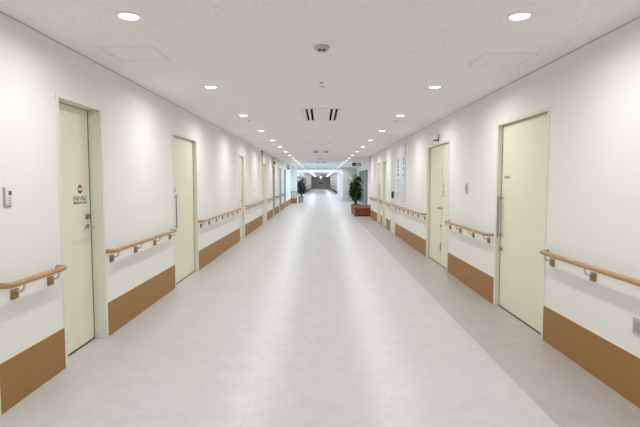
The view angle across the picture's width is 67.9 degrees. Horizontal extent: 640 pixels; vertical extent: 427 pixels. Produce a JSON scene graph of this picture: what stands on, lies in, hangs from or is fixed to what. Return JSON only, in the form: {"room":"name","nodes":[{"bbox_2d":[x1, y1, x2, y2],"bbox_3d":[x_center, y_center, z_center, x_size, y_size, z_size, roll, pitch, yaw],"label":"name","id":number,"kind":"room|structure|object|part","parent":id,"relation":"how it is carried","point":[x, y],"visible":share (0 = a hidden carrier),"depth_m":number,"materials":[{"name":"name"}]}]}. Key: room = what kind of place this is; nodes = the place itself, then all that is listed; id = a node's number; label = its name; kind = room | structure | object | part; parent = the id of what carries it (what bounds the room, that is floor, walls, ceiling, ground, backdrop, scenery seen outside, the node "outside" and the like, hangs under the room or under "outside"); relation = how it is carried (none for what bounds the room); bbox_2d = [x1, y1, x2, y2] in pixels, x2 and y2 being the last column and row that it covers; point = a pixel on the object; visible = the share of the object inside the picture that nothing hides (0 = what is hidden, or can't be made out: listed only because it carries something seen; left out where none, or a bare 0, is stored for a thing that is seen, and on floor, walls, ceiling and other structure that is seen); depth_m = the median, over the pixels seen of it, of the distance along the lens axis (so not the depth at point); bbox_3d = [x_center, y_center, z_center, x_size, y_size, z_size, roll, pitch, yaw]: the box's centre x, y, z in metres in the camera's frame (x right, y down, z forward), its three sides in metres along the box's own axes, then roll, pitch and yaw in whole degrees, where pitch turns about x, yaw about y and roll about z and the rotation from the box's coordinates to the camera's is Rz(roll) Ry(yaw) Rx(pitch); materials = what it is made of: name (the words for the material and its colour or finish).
{"room":"hospital interior","nodes":[
{"label":"hospital interior","id":0,"kind":"room"},
{"bbox_2d":[0,12,296,362],"bbox_3d":[-2.245,-0.814,15.355,1.070,2.700,38.750,0,4,0],"label":"wall","id":1,"kind":"structure","parent":0,"point":[138,124],"depth_m":4.71,"materials":[{"name":"paint"}]},
{"bbox_2d":[3,187,11,207],"bbox_3d":[-2.135,-0.111,3.245,0.020,0.140,0.080,0,4,0],"label":"card reader","id":2,"kind":"object","parent":1,"relation":"attached to","point":[7,191],"visible":1,"depth_m":3.23,"materials":[{"name":"grey plastic"}]},
{"bbox_2d":[0,327,65,414],"bbox_3d":[-2.140,1.149,3.574,0.009,0.351,0.810,0,4,0],"label":"baseboard","id":3,"kind":"structure","parent":1,"relation":"attached to","point":[24,372],"depth_m":3.51,"materials":[{"name":"brown wood"}]},
{"bbox_2d":[0,265,66,299],"bbox_3d":[-2.095,0.511,3.512,0.100,0.143,0.743,0,4,0],"label":"handrail","id":4,"kind":"object","parent":1,"relation":"attached to","point":[15,292],"visible":1,"depth_m":3.35,"materials":[{"name":"brown wood"}]},
{"bbox_3d":[-2.134,0.560,3.315,0.022,0.070,0.064,0,4,0],"label":"mounting plate","id":5,"kind":"part","parent":4,"relation":"part of","materials":[{"name":"brown wood"}]},
{"bbox_3d":[-2.095,0.459,3.508,0.100,0.040,0.743,0,4,0],"label":"rail","id":6,"kind":"part","parent":4,"relation":"part of","materials":[{"name":"brown wood"}]},
{"bbox_3d":[-2.134,0.531,3.754,0.022,0.070,0.064,0,4,0],"label":"mounting plate","id":7,"kind":"part","parent":4,"relation":"part of","materials":[{"name":"brown wood"}]},
{"bbox_2d":[55,92,108,367],"bbox_3d":[-2.228,0.130,4.316,0.183,2.285,0.805,0,4,0],"label":"door","id":8,"kind":"structure","parent":1,"relation":"in","point":[78,122],"depth_m":4.49,"materials":[{"name":"beige metal"}]},
{"bbox_2d":[108,264,174,335],"bbox_3d":[-2.140,0.995,5.884,0.009,0.351,2.210,0,4,0],"label":"baseboard","id":9,"kind":"structure","parent":1,"relation":"attached to","point":[122,309],"depth_m":5.58,"materials":[{"name":"brown wood"}]},
{"bbox_2d":[106,229,176,261],"bbox_3d":[-2.095,0.359,5.782,0.100,0.143,2.113,0,4,0],"label":"handrail","id":10,"kind":"object","parent":1,"relation":"attached to","point":[174,231],"visible":1,"depth_m":5.46,"materials":[{"name":"brown wood"}]},
{"bbox_2d":[0,11,282,161],"bbox_3d":[-2.142,-2.142,15.041,0.007,0.008,38.300,0,4,0],"label":"trim","id":11,"kind":"structure","parent":1,"relation":"attached to","point":[0,11],"depth_m":4.45,"materials":[{"name":"grey plastic"}]},
{"bbox_2d":[172,131,198,287],"bbox_3d":[-2.197,-0.088,7.596,0.126,2.285,1.350,0,4,0],"label":"door","id":12,"kind":"structure","parent":1,"relation":"in","point":[184,148],"depth_m":7.74,"materials":[{"name":"beige metal"}]},
{"bbox_3d":[-2.145,-0.031,7.074,0.022,0.500,0.022,0,4,0],"label":"handle","id":13,"kind":"part","parent":12,"relation":"part of","materials":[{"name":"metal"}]},
{"bbox_2d":[199,228,239,269],"bbox_3d":[-2.140,0.688,10.479,0.009,0.351,4.300,0,4,0],"label":"baseboard","id":14,"kind":"structure","parent":1,"relation":"attached to","point":[215,249],"depth_m":9.86,"materials":[{"name":"brown wood"}]},
{"bbox_2d":[198,208,241,227],"bbox_3d":[-2.095,0.053,10.377,0.100,0.143,4.103,0,4,0],"label":"handrail","id":15,"kind":"object","parent":1,"relation":"attached to","point":[233,211],"visible":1,"depth_m":9.62,"materials":[{"name":"brown wood"}]},
{"bbox_2d":[239,154,244,238],"bbox_3d":[-2.201,-0.447,12.964,0.128,2.285,0.810,0,4,0],"label":"door","id":16,"kind":"structure","parent":1,"relation":"in","point":[241,157],"depth_m":13.26,"materials":[{"name":"beige wood"}]},
{"bbox_2d":[245,215,261,236],"bbox_3d":[-2.140,0.356,15.453,0.009,0.351,4.050,0,4,0],"label":"baseboard","id":17,"kind":"structure","parent":1,"relation":"attached to","point":[254,224],"depth_m":14.92,"materials":[{"name":"brown wood"}]},
{"bbox_2d":[245,200,263,209],"bbox_3d":[-2.095,-0.284,15.415,0.100,0.144,3.803,0,4,0],"label":"handrail","id":18,"kind":"object","parent":1,"relation":"attached to","point":[260,202],"visible":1,"depth_m":14.82,"materials":[{"name":"brown wood"}]},
{"bbox_2d":[262,150,263,223],"bbox_3d":[-2.127,-0.954,17.455,0.035,2.700,0.120,0,4,0],"label":"trim","id":19,"kind":"structure","parent":1,"relation":"attached to","point":[262,150],"depth_m":17.42,"materials":[{"name":"beige metal"}]},
{"bbox_2d":[263,162,266,220],"bbox_3d":[-2.241,-0.797,18.217,0.208,2.285,1.340,0,4,0],"label":"door","id":20,"kind":"structure","parent":1,"relation":"in","point":[264,164],"depth_m":18.84,"materials":[{"name":"beige wood"}]},
{"bbox_2d":[267,209,272,220],"bbox_3d":[-2.140,0.046,20.098,0.009,0.351,2.300,0,4,0],"label":"baseboard","id":21,"kind":"structure","parent":1,"relation":"attached to","point":[269,213],"depth_m":19.89,"materials":[{"name":"brown wood"}]},
{"bbox_2d":[272,165,274,214],"bbox_3d":[-2.201,-1.030,21.705,0.128,2.285,1.050,0,4,0],"label":"door","id":22,"kind":"structure","parent":1,"relation":"in","point":[273,167],"depth_m":22.17,"materials":[{"name":"grey metal"}]},
{"bbox_2d":[279,168,280,210],"bbox_3d":[-2.201,-1.255,25.072,0.128,2.285,1.200,0,4,0],"label":"door","id":23,"kind":"structure","parent":1,"relation":"in","point":[279,168],"depth_m":25.48,"materials":[{"name":"grey metal"}]},
{"bbox_2d":[284,170,285,206],"bbox_3d":[-2.211,-1.484,28.514,0.148,2.285,1.300,0,4,0],"label":"door","id":24,"kind":"structure","parent":1,"relation":"in","point":[284,170],"depth_m":29.13,"materials":[{"name":"grey metal"}]},
{"bbox_2d":[291,198,296,202],"bbox_3d":[-1.925,-0.917,34.310,0.430,0.380,0.010,0,4,0],"label":"baseboard","id":25,"kind":"structure","parent":1,"relation":"attached to","point":[293,200],"depth_m":34.31,"materials":[{"name":"brown wood"}]},
{"bbox_2d":[304,173,310,189],"bbox_3d":[-2.205,-5.391,83.927,0.250,2.700,47.800,0,4,0],"label":"wall","id":26,"kind":"structure","parent":0,"point":[308,178],"depth_m":75.43,"materials":[{"name":"paint"}]},
{"bbox_2d":[0,189,639,426],"bbox_3d":[0.020,-1.810,52.045,6.800,0.200,112.500,0,4,0],"label":"floor","id":27,"kind":"structure","parent":0,"point":[321,315],"depth_m":4.30,"materials":[{"name":"tile"}]},
{"bbox_2d":[297,176,307,202],"bbox_3d":[-1.479,-1.820,35.763,1.145,1.989,1.083,0,4,0],"label":"potted tree","id":28,"kind":"object","parent":27,"relation":"on","point":[301,189],"visible":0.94,"depth_m":35.64,"materials":[{"name":"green plant"}]},
{"bbox_3d":[-1.480,-1.077,35.808,0.440,0.500,0.440,0,4,0],"label":"planter","id":29,"kind":"part","parent":28,"relation":"part of","materials":[{"name":"grey ceramic"}]},
{"bbox_2d":[342,167,356,200],"bbox_3d":[2.545,-2.431,39.576,1.350,2.700,3.300,0,4,0],"label":"wall pier","id":30,"kind":"object","parent":27,"relation":"on","point":[347,172],"visible":0.5,"depth_m":37.92,"materials":[{"name":"grey paint"}]},
{"bbox_2d":[347,174,362,204],"bbox_3d":[1.803,-1.062,24.575,0.939,1.966,1.058,0,4,0],"label":"potted tree","id":31,"kind":"object","parent":27,"relation":"on","point":[355,192],"visible":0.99,"depth_m":24.42,"materials":[{"name":"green plant"}]},
{"bbox_2d":[351,205,370,215],"bbox_3d":[2.215,-0.155,22.740,1.390,0.400,2.600,0,4,0],"label":"bench","id":32,"kind":"object","parent":27,"relation":"on","point":[357,210],"visible":0.57,"depth_m":21.48,"materials":[{"name":"leather"}]},
{"bbox_2d":[351,205,370,209],"bbox_3d":[2.215,-0.292,22.731,1.390,0.125,2.600,0,4,0],"label":"cushion","id":33,"kind":"object","parent":32,"relation":"on","point":[353,207],"depth_m":21.57,"materials":[{"name":"red leather"}]},
{"bbox_2d":[0,0,639,176],"bbox_3d":[0.020,-4.703,51.852,6.800,0.200,112.500,0,4,0],"label":"ceiling","id":34,"kind":"structure","parent":0,"point":[381,60],"depth_m":4.20,"materials":[{"name":"paint"}]},
{"bbox_2d":[115,11,141,20],"bbox_3d":[-1.320,-1.352,3.267,0.174,0.017,0.174,0,4,0],"label":"recessed light","id":35,"kind":"object","parent":34,"relation":"in","point":[125,15],"visible":1,"depth_m":3.24,"materials":[{"name":"white plastic"}]},
{"bbox_2d":[98,47,170,60],"bbox_3d":[-1.650,-1.424,4.245,0.480,0.004,0.460,0,4,0],"label":"access hatch","id":36,"kind":"object","parent":34,"relation":"attached to","point":[120,53],"visible":1,"depth_m":4.22,"materials":[{"name":"paint"}]},
{"bbox_2d":[203,85,217,88],"bbox_3d":[-1.320,-1.515,5.707,0.174,0.017,0.174,0,4,0],"label":"recessed light","id":37,"kind":"object","parent":34,"relation":"in","point":[205,86],"visible":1,"depth_m":5.67,"materials":[{"name":"white plastic"}]},
{"bbox_2d":[312,150,329,152],"bbox_3d":[0.010,-2.341,18.034,0.660,0.010,1.500,0,4,0],"label":"air conditioner","id":38,"kind":"object","parent":34,"relation":"attached to","point":[313,151],"visible":1,"depth_m":17.75,"materials":[{"name":"white plastic"}]},
{"bbox_2d":[300,108,342,120],"bbox_3d":[0.010,-1.681,8.136,0.660,0.010,1.540,0,4,0],"label":"air conditioner","id":39,"kind":"object","parent":34,"relation":"attached to","point":[308,114],"visible":1,"depth_m":7.99,"materials":[{"name":"white plastic"}]},
{"bbox_2d":[314,44,329,52],"bbox_3d":[0.010,-1.387,4.006,0.132,0.045,0.132,0,4,0],"label":"smoke detector","id":40,"kind":"object","parent":34,"relation":"attached to","point":[321,48],"visible":1,"depth_m":3.96,"materials":[{"name":"grey plastic"}]},
{"bbox_2d":[427,85,441,88],"bbox_3d":[1.370,-1.515,5.707,0.174,0.017,0.174,0,4,0],"label":"recessed light","id":41,"kind":"object","parent":34,"relation":"in","point":[432,86],"visible":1,"depth_m":5.67,"materials":[{"name":"white plastic"}]},
{"bbox_2d":[468,53,538,65],"bbox_3d":[1.695,-1.437,4.444,0.490,0.004,0.460,0,4,0],"label":"access hatch","id":42,"kind":"object","parent":34,"relation":"attached to","point":[486,59],"visible":1,"depth_m":4.43,"materials":[{"name":"paint"}]},
{"bbox_2d":[506,11,533,20],"bbox_3d":[1.370,-1.352,3.267,0.174,0.017,0.174,0,4,0],"label":"recessed light","id":43,"kind":"object","parent":34,"relation":"in","point":[522,15],"visible":1,"depth_m":3.24,"materials":[{"name":"white plastic"}]},
{"bbox_2d":[311,177,329,188],"bbox_3d":[0.020,-6.989,107.874,4.700,2.700,0.200,0,4,0],"label":"wall","id":44,"kind":"structure","parent":0,"point":[312,178],"depth_m":107.76,"materials":[{"name":"grey paint"}]},
{"bbox_2d":[315,178,326,188],"bbox_3d":[0.020,-6.791,107.762,2.640,2.320,0.050,0,4,0],"label":"door","id":45,"kind":"structure","parent":44,"relation":"in","point":[320,183],"depth_m":107.76,"materials":[{"name":"grey plastic"}]},
{"bbox_2d":[330,173,336,190],"bbox_3d":[2.245,-5.391,83.927,0.250,2.700,47.800,0,4,0],"label":"wall","id":46,"kind":"structure","parent":0,"point":[333,179],"depth_m":78.05,"materials":[{"name":"paint"}]},
{"bbox_2d":[337,172,341,195],"bbox_3d":[2.670,-3.170,50.651,1.001,2.700,18.906,0,4,0],"label":"wall","id":47,"kind":"structure","parent":0,"point":[338,174],"depth_m":59.83,"materials":[{"name":"white paint"}]},
{"bbox_2d":[340,173,341,194],"bbox_3d":[2.430,-3.140,50.503,0.080,2.540,16.800,0,4,0],"label":"window","id":48,"kind":"structure","parent":47,"relation":"in","point":[340,173],"depth_m":55.12,"materials":[{"name":"white glass"}]},
{"bbox_2d":[357,162,370,204],"bbox_3d":[2.888,-1.743,29.274,0.665,2.700,17.350,0,4,0],"label":"wall","id":49,"kind":"structure","parent":0,"point":[368,165],"depth_m":28.95,"materials":[{"name":"paint"}]},
{"bbox_2d":[359,169,367,204],"bbox_3d":[2.980,-1.823,33.102,0.080,2.350,7.300,0,4,0],"label":"window","id":50,"kind":"structure","parent":49,"relation":"in","point":[364,174],"depth_m":31.83,"materials":[{"name":"grey glass"}]},
{"bbox_3d":[2.980,-1.823,33.102,0.010,2.260,2.377,0,4,0],"label":"pane","id":51,"kind":"part","parent":50,"relation":"part of","materials":[{"name":"clear glass"}]},
{"bbox_3d":[2.980,-1.661,30.674,0.010,2.260,2.377,0,4,0],"label":"pane","id":52,"kind":"part","parent":50,"relation":"part of","materials":[{"name":"clear glass"}]},
{"bbox_2d":[371,18,639,356],"bbox_3d":[2.380,-0.353,8.445,0.350,2.700,24.900,0,4,0],"label":"wall","id":53,"kind":"structure","parent":0,"point":[592,92],"depth_m":4.11,"materials":[{"name":"painted plaster"},{"name":"brown vinyl"}]},
{"bbox_2d":[370,209,376,221],"bbox_3d":[2.200,0.071,19.730,0.009,0.351,2.616,0,4,0],"label":"baseboard","id":54,"kind":"structure","parent":53,"relation":"attached to","point":[373,214],"depth_m":19.74,"materials":[{"name":"brown wood"}]},
{"bbox_2d":[377,162,380,222],"bbox_3d":[2.252,-0.774,17.870,0.126,2.285,0.984,0,4,0],"label":"door","id":55,"kind":"structure","parent":53,"relation":"in","point":[379,163],"depth_m":18.18,"materials":[{"name":"beige wood"}]},
{"bbox_2d":[382,160,386,226],"bbox_3d":[2.261,-0.674,16.368,0.128,2.285,1.014,0,4,0],"label":"door","id":56,"kind":"structure","parent":53,"relation":"in","point":[384,189],"depth_m":16.80,"materials":[{"name":"beige wood"}]},
{"bbox_2d":[386,218,389,230],"bbox_3d":[2.200,0.356,15.456,0.009,0.351,0.943,0,4,0],"label":"baseboard","id":57,"kind":"structure","parent":53,"relation":"attached to","point":[387,220],"depth_m":15.38,"materials":[{"name":"brown wood"}]},
{"bbox_2d":[390,160,395,233],"bbox_3d":[2.198,-0.513,14.447,0.014,2.180,0.933,0,4,0],"label":"door","id":58,"kind":"structure","parent":53,"relation":"in","point":[393,163],"depth_m":14.33,"materials":[{"name":"metal"}]},
{"bbox_2d":[396,143,405,201],"bbox_3d":[2.194,-1.103,13.006,0.022,1.530,1.420,0,4,0],"label":"sign","id":59,"kind":"object","parent":53,"relation":"attached to","point":[401,150],"visible":1,"depth_m":12.83,"materials":[{"name":"grey plastic"}]},
{"bbox_2d":[384,202,425,219],"bbox_3d":[2.155,-0.130,12.857,0.100,0.143,5.965,0,4,0],"label":"handrail","id":60,"kind":"object","parent":53,"relation":"attached to","point":[396,207],"visible":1,"depth_m":11.67,"materials":[{"name":"brown wood"}]},
{"bbox_2d":[395,223,425,255],"bbox_3d":[2.200,0.589,11.970,0.009,0.351,4.137,0,4,0],"label":"baseboard","id":61,"kind":"structure","parent":53,"relation":"attached to","point":[417,242],"depth_m":11.49,"materials":[{"name":"brown wood"}]},
{"bbox_2d":[432,134,438,140],"bbox_3d":[2.163,-1.420,8.920,0.085,0.115,0.170,0,4,0],"label":"sensor","id":62,"kind":"object","parent":53,"relation":"attached to","point":[435,137],"visible":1,"depth_m":8.85,"materials":[{"name":"grey plastic"}]},
{"bbox_2d":[426,139,449,268],"bbox_3d":[2.255,-0.182,9.002,0.120,2.285,1.683,0,4,0],"label":"door","id":63,"kind":"structure","parent":53,"relation":"in","point":[438,155],"depth_m":9.08,"materials":[{"name":"beige metal"}]},
{"bbox_2d":[444,220,493,242],"bbox_3d":[2.155,0.255,7.095,0.100,0.143,2.102,0,4,0],"label":"handrail","id":64,"kind":"object","parent":53,"relation":"attached to","point":[445,221],"visible":1,"depth_m":6.80,"materials":[{"name":"brown wood"}]},
{"bbox_3d":[2.155,0.203,7.092,0.100,0.040,2.102,0,4,0],"label":"rail","id":65,"kind":"part","parent":64,"relation":"part of","materials":[{"name":"brown wood"}]},
{"bbox_2d":[447,252,493,303],"bbox_3d":[2.200,0.911,7.144,0.009,0.351,2.170,0,4,0],"label":"baseboard","id":66,"kind":"structure","parent":53,"relation":"attached to","point":[479,281],"depth_m":6.88,"materials":[{"name":"brown wood"}]},
{"bbox_2d":[371,16,639,155],"bbox_3d":[2.201,-1.696,8.356,0.007,0.008,24.900,0,4,0],"label":"trim","id":67,"kind":"structure","parent":53,"relation":"attached to","point":[639,16],"depth_m":4.59,"materials":[{"name":"grey plastic"}]},
{"bbox_2d":[493,106,550,338],"bbox_3d":[2.248,0.064,5.304,0.133,2.285,1.349,0,4,0],"label":"door","id":68,"kind":"structure","parent":53,"relation":"in","point":[522,167],"depth_m":5.28,"materials":[{"name":"beige metal"}]},
{"bbox_3d":[2.195,0.036,5.876,0.026,0.515,0.026,0,4,0],"label":"handle","id":69,"kind":"part","parent":68,"relation":"part of","materials":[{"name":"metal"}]},
{"bbox_2d":[540,250,639,286],"bbox_3d":[2.155,0.518,3.144,0.100,0.143,2.964,0,4,0],"label":"handrail","id":70,"kind":"object","parent":53,"relation":"attached to","point":[545,253],"visible":1,"depth_m":3.79,"materials":[{"name":"brown wood"}]},
{"bbox_3d":[2.194,0.464,4.503,0.022,0.070,0.064,0,4,0],"label":"mounting plate","id":71,"kind":"part","parent":70,"relation":"part of","materials":[{"name":"brown wood"}]},
{"bbox_3d":[2.194,0.509,3.825,0.022,0.070,0.064,0,4,0],"label":"mounting plate","id":72,"kind":"part","parent":70,"relation":"part of","materials":[{"name":"brown wood"}]},
{"bbox_2d":[542,305,639,408],"bbox_3d":[2.200,1.194,2.900,0.009,0.351,3.600,0,4,0],"label":"baseboard","id":73,"kind":"structure","parent":53,"relation":"attached to","point":[618,368],"depth_m":3.79,"materials":[{"name":"brown wood"}]},
{"bbox_2d":[632,317,639,336],"bbox_3d":[2.199,0.787,3.297,0.012,0.120,0.095,0,4,0],"label":"wall outlet","id":74,"kind":"object","parent":53,"relation":"attached to","point":[636,322],"visible":1,"depth_m":3.30,"materials":[{"name":"grey plastic"}]},
{"bbox_3d":[-2.430,-3.170,50.651,0.700,2.700,18.900,0,4,0],"label":"wall","id":75,"kind":"structure","parent":0,"visible":0},
{"bbox_2d":[297,172,301,196],"bbox_3d":[-2.390,-3.140,50.503,0.080,2.540,16.800,0,4,0],"label":"window","id":76,"kind":"structure","parent":75,"relation":"in","point":[298,173],"depth_m":51.26,"materials":[{"name":"white glass"}]}
]}

